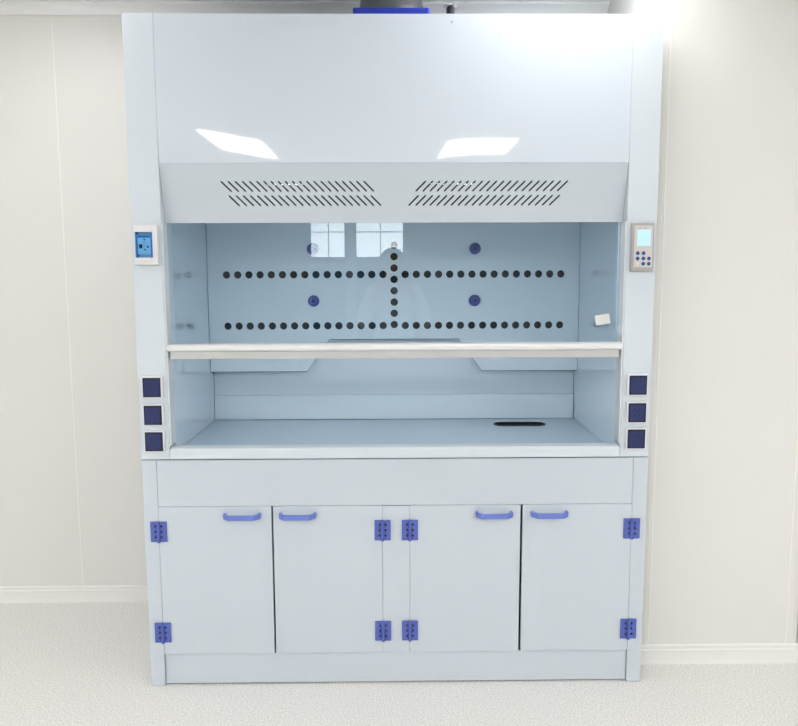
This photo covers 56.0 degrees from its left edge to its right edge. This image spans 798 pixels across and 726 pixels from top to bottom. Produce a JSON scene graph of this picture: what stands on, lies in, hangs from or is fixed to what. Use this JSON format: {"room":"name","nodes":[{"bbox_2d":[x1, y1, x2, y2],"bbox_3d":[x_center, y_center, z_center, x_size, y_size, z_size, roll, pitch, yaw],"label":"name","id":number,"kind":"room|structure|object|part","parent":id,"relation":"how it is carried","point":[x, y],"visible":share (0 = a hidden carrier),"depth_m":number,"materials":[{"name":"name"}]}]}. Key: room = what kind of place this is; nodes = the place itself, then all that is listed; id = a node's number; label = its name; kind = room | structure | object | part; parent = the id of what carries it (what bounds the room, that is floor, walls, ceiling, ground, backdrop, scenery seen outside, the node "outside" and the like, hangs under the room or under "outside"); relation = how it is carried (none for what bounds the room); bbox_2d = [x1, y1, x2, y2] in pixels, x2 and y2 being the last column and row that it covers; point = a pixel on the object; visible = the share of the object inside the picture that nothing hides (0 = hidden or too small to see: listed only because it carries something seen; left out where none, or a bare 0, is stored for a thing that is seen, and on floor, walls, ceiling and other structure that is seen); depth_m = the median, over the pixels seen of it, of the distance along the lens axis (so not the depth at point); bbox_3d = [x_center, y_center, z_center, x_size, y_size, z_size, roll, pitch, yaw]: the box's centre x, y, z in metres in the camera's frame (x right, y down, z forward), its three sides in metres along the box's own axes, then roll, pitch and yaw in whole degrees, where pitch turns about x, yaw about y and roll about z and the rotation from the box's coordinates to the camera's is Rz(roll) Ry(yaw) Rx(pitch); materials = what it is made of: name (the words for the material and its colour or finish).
{"room":"laboratory","nodes":[
{"label":"laboratory","id":0,"kind":"room"},
{"bbox_2d":[0,15,146,585],"bbox_3d":[-0.173,-0.217,3.384,8.500,2.633,0.100,0,7,-1],"label":"wall","id":1,"kind":"structure","parent":0,"point":[40,536],"depth_m":3.32,"materials":[{"name":"white paint"}]},
{"bbox_2d":[51,15,83,585],"bbox_3d":[-1.463,-0.227,3.315,0.006,2.528,0.002,0,7,-1],"label":"trim","id":2,"kind":"structure","parent":1,"relation":"attached to","point":[51,15],"depth_m":3.31,"materials":[{"name":"white"}]},
{"bbox_2d":[0,585,147,602],"bbox_3d":[-2.418,1.070,3.450,3.800,0.075,0.014,0,7,-1],"label":"baseboard","id":3,"kind":"structure","parent":1,"relation":"attached to","point":[89,593],"depth_m":3.46,"materials":[{"name":"white plastic"}]},
{"bbox_2d":[0,1,609,14],"bbox_3d":[-1.720,-1.488,3.143,5.212,0.043,0.040,0,7,-1],"label":"ceiling","id":4,"kind":"structure","parent":1,"relation":"attached to","point":[6,7],"depth_m":3.16,"materials":[{"name":"white paint"}]},
{"bbox_2d":[0,0,610,1],"bbox_3d":[-0.124,-1.079,-0.964,8.500,0.100,8.533,0,7,-1],"label":"ceiling","id":5,"kind":"structure","parent":0,"point":[0,0],"depth_m":3.13,"materials":[{"name":"white paint"}]},
{"bbox_2d":[0,602,797,725],"bbox_3d":[-0.115,1.635,-0.643,8.500,0.100,8.533,0,7,-1],"label":"floor","id":6,"kind":"structure","parent":0,"point":[68,663],"depth_m":2.69,"materials":[{"name":"tile"}]},
{"bbox_2d":[142,456,647,685],"bbox_3d":[-0.014,0.723,3.030,1.800,0.846,0.721,0,7,-1],"label":"base cabinet","id":7,"kind":"object","parent":6,"relation":"on","point":[472,568],"visible":0.99,"depth_m":2.71,"materials":[{"name":"grey metal"}]},
{"bbox_3d":[-0.656,0.786,2.716,0.402,0.553,0.018,0,7,-1],"label":"door","id":8,"kind":"part","parent":7,"relation":"part of","materials":[{"name":"grey metal"}]},
{"bbox_3d":[-0.558,0.546,2.659,0.132,0.018,0.040,0,7,-1],"label":"handle","id":9,"kind":"part","parent":7,"relation":"part of","materials":[{"name":"blue plastic"}]},
{"bbox_3d":[-0.361,0.545,2.662,0.132,0.018,0.040,0,7,-1],"label":"handle","id":10,"kind":"part","parent":7,"relation":"part of","materials":[{"name":"blue plastic"}]},
{"bbox_3d":[-0.254,0.784,2.720,0.390,0.553,0.018,0,7,-1],"label":"door","id":11,"kind":"part","parent":7,"relation":"part of","materials":[{"name":"grey metal"}]},
{"bbox_2d":[122,3,663,459],"bbox_3d":[-0.018,-0.484,2.897,1.800,1.576,0.721,0,7,-1],"label":"fume hood","id":12,"kind":"object","parent":7,"relation":"on","point":[353,235],"visible":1,"depth_m":2.61,"materials":[{"name":"white metal"}]},
{"bbox_2d":[141,376,163,397],"bbox_3d":[-0.860,0.084,2.613,0.072,0.076,0.017,0,7,-1],"label":"socket","id":13,"kind":"object","parent":12,"relation":"attached to","point":[151,386],"depth_m":2.61,"materials":[{"name":"blue plastic"}]},
{"bbox_2d":[142,404,164,425],"bbox_3d":[-0.860,0.182,2.624,0.072,0.076,0.017,0,7,-1],"label":"socket","id":14,"kind":"object","parent":12,"relation":"attached to","point":[152,414],"depth_m":2.62,"materials":[{"name":"blue plastic"}]},
{"bbox_2d":[143,430,165,451],"bbox_3d":[-0.859,0.275,2.635,0.072,0.076,0.017,0,7,-1],"label":"socket","id":15,"kind":"object","parent":12,"relation":"attached to","point":[153,440],"depth_m":2.63,"materials":[{"name":"blue plastic"}]},
{"bbox_3d":[-0.365,-0.481,3.167,0.049,0.049,0.020,0,7,-1],"label":"baffle knob","id":16,"kind":"part","parent":12,"relation":"part of","materials":[{"name":"blue plastic"}]},
{"bbox_3d":[-0.364,-0.264,3.193,0.049,0.049,0.020,0,7,-1],"label":"baffle knob","id":17,"kind":"part","parent":12,"relation":"part of","materials":[{"name":"blue plastic"}]},
{"bbox_2d":[353,0,429,13],"bbox_3d":[-0.029,-1.338,2.827,0.278,0.276,0.280,0,7,-1],"label":"duct","id":18,"kind":"object","parent":12,"relation":"on","point":[366,6],"visible":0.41,"depth_m":2.71,"materials":[{"name":"blue plastic"}]},
{"bbox_3d":[-0.015,-0.920,2.522,1.595,0.482,0.016,0,7,-1],"label":"panel","id":19,"kind":"part","parent":12,"relation":"part of","materials":[{"name":"white"}]},
{"bbox_2d":[186,418,603,444],"bbox_3d":[-0.016,0.290,3.013,1.585,0.011,0.646,0,7,-1],"label":"countertop","id":20,"kind":"structure","parent":12,"relation":"on","point":[463,430],"depth_m":3.05,"materials":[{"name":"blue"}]},
{"bbox_3d":[-0.013,-0.057,2.636,1.588,0.024,0.052,0,7,-1],"label":"sash rail","id":21,"kind":"part","parent":12,"relation":"part of","materials":[{"name":"white metal"}]},
{"bbox_3d":[-0.011,0.314,2.674,1.590,0.041,0.044,0,7,-1],"label":"sill","id":22,"kind":"part","parent":12,"relation":"part of","materials":[{"name":"white"}]},
{"bbox_3d":[0.324,-0.267,3.201,0.049,0.049,0.020,0,7,-1],"label":"baffle knob","id":23,"kind":"part","parent":12,"relation":"part of","materials":[{"name":"blue plastic"}]},
{"bbox_3d":[0.323,-0.485,3.176,0.049,0.049,0.020,0,7,-1],"label":"baffle knob","id":24,"kind":"part","parent":12,"relation":"part of","materials":[{"name":"blue plastic"}]},
{"bbox_2d":[494,422,545,425],"bbox_3d":[0.515,0.265,3.203,0.223,0.013,0.083,0,7,-1],"label":"sink","id":25,"kind":"object","parent":12,"relation":"in","point":[495,423],"depth_m":3.24,"materials":[{"name":"black plastic"}]},
{"bbox_3d":[0.772,-0.426,2.883,0.006,0.560,0.473,0,7,-1],"label":"access panel","id":26,"kind":"part","parent":12,"relation":"part of","materials":[{"name":"blue"}]},
{"bbox_2d":[625,427,646,448],"bbox_3d":[0.839,0.267,2.656,0.072,0.076,0.017,0,7,-1],"label":"socket","id":27,"kind":"object","parent":12,"relation":"attached to","point":[635,437],"depth_m":2.65,"materials":[{"name":"blue plastic"}]},
{"bbox_2d":[626,401,647,422],"bbox_3d":[0.838,0.174,2.645,0.072,0.076,0.017,0,7,-1],"label":"socket","id":28,"kind":"object","parent":12,"relation":"attached to","point":[636,411],"depth_m":2.64,"materials":[{"name":"blue plastic"}]},
{"bbox_2d":[627,374,647,395],"bbox_3d":[0.838,0.076,2.634,0.072,0.076,0.017,0,7,-1],"label":"socket","id":29,"kind":"object","parent":12,"relation":"attached to","point":[637,384],"depth_m":2.63,"materials":[{"name":"blue plastic"}]},
{"bbox_3d":[0.836,-0.398,2.577,0.078,0.165,0.018,0,7,-1],"label":"control panel","id":30,"kind":"part","parent":12,"relation":"part of","materials":[{"name":"grey plastic"}]},
{"bbox_3d":[0.836,-0.399,2.567,0.063,0.141,0.002,0,7,-1],"label":"panel","id":31,"kind":"part","parent":12,"relation":"part of","materials":[{"name":"grey plastic"}]},
{"bbox_3d":[-0.011,0.424,2.683,1.695,0.169,0.017,0,7,-1],"label":"apron panel","id":32,"kind":"part","parent":7,"relation":"part of","materials":[{"name":"grey metal"}]},
{"bbox_3d":[0.238,0.782,2.727,0.397,0.553,0.018,0,7,-1],"label":"door","id":33,"kind":"part","parent":7,"relation":"part of","materials":[{"name":"grey metal"}]},
{"bbox_3d":[0.341,0.541,2.670,0.132,0.018,0.040,0,7,-1],"label":"handle","id":34,"kind":"part","parent":7,"relation":"part of","materials":[{"name":"blue plastic"}]},
{"bbox_3d":[0.539,0.540,2.673,0.132,0.018,0.040,0,7,-1],"label":"handle","id":35,"kind":"part","parent":7,"relation":"part of","materials":[{"name":"blue plastic"}]},
{"bbox_3d":[0.641,0.780,2.731,0.393,0.553,0.018,0,7,-1],"label":"door","id":36,"kind":"part","parent":7,"relation":"part of","materials":[{"name":"grey metal"}]},
{"bbox_2d":[607,0,797,643],"bbox_3d":[1.218,-0.182,3.053,0.649,2.633,0.600,0,7,-1],"label":"wall","id":37,"kind":"structure","parent":0,"point":[727,414],"depth_m":2.76,"materials":[{"name":"white paint"}]},
{"bbox_2d":[647,0,672,643],"bbox_3d":[0.958,-0.183,2.747,0.005,2.558,0.002,0,7,-1],"label":"trim","id":38,"kind":"structure","parent":37,"relation":"attached to","point":[672,0],"depth_m":2.75,"materials":[{"name":"white"}]},
{"bbox_2d":[640,643,797,664],"bbox_3d":[1.228,1.124,2.898,0.669,0.075,0.014,0,7,-1],"label":"baseboard","id":39,"kind":"structure","parent":37,"relation":"attached to","point":[743,653],"depth_m":2.90,"materials":[{"name":"white plastic"}]},
{"bbox_2d":[784,426,797,642],"bbox_3d":[1.491,-0.186,2.754,0.005,2.558,0.002,0,7,-1],"label":"trim","id":40,"kind":"structure","parent":37,"relation":"attached to","point":[797,426],"depth_m":2.85,"materials":[{"name":"white"}]}
]}

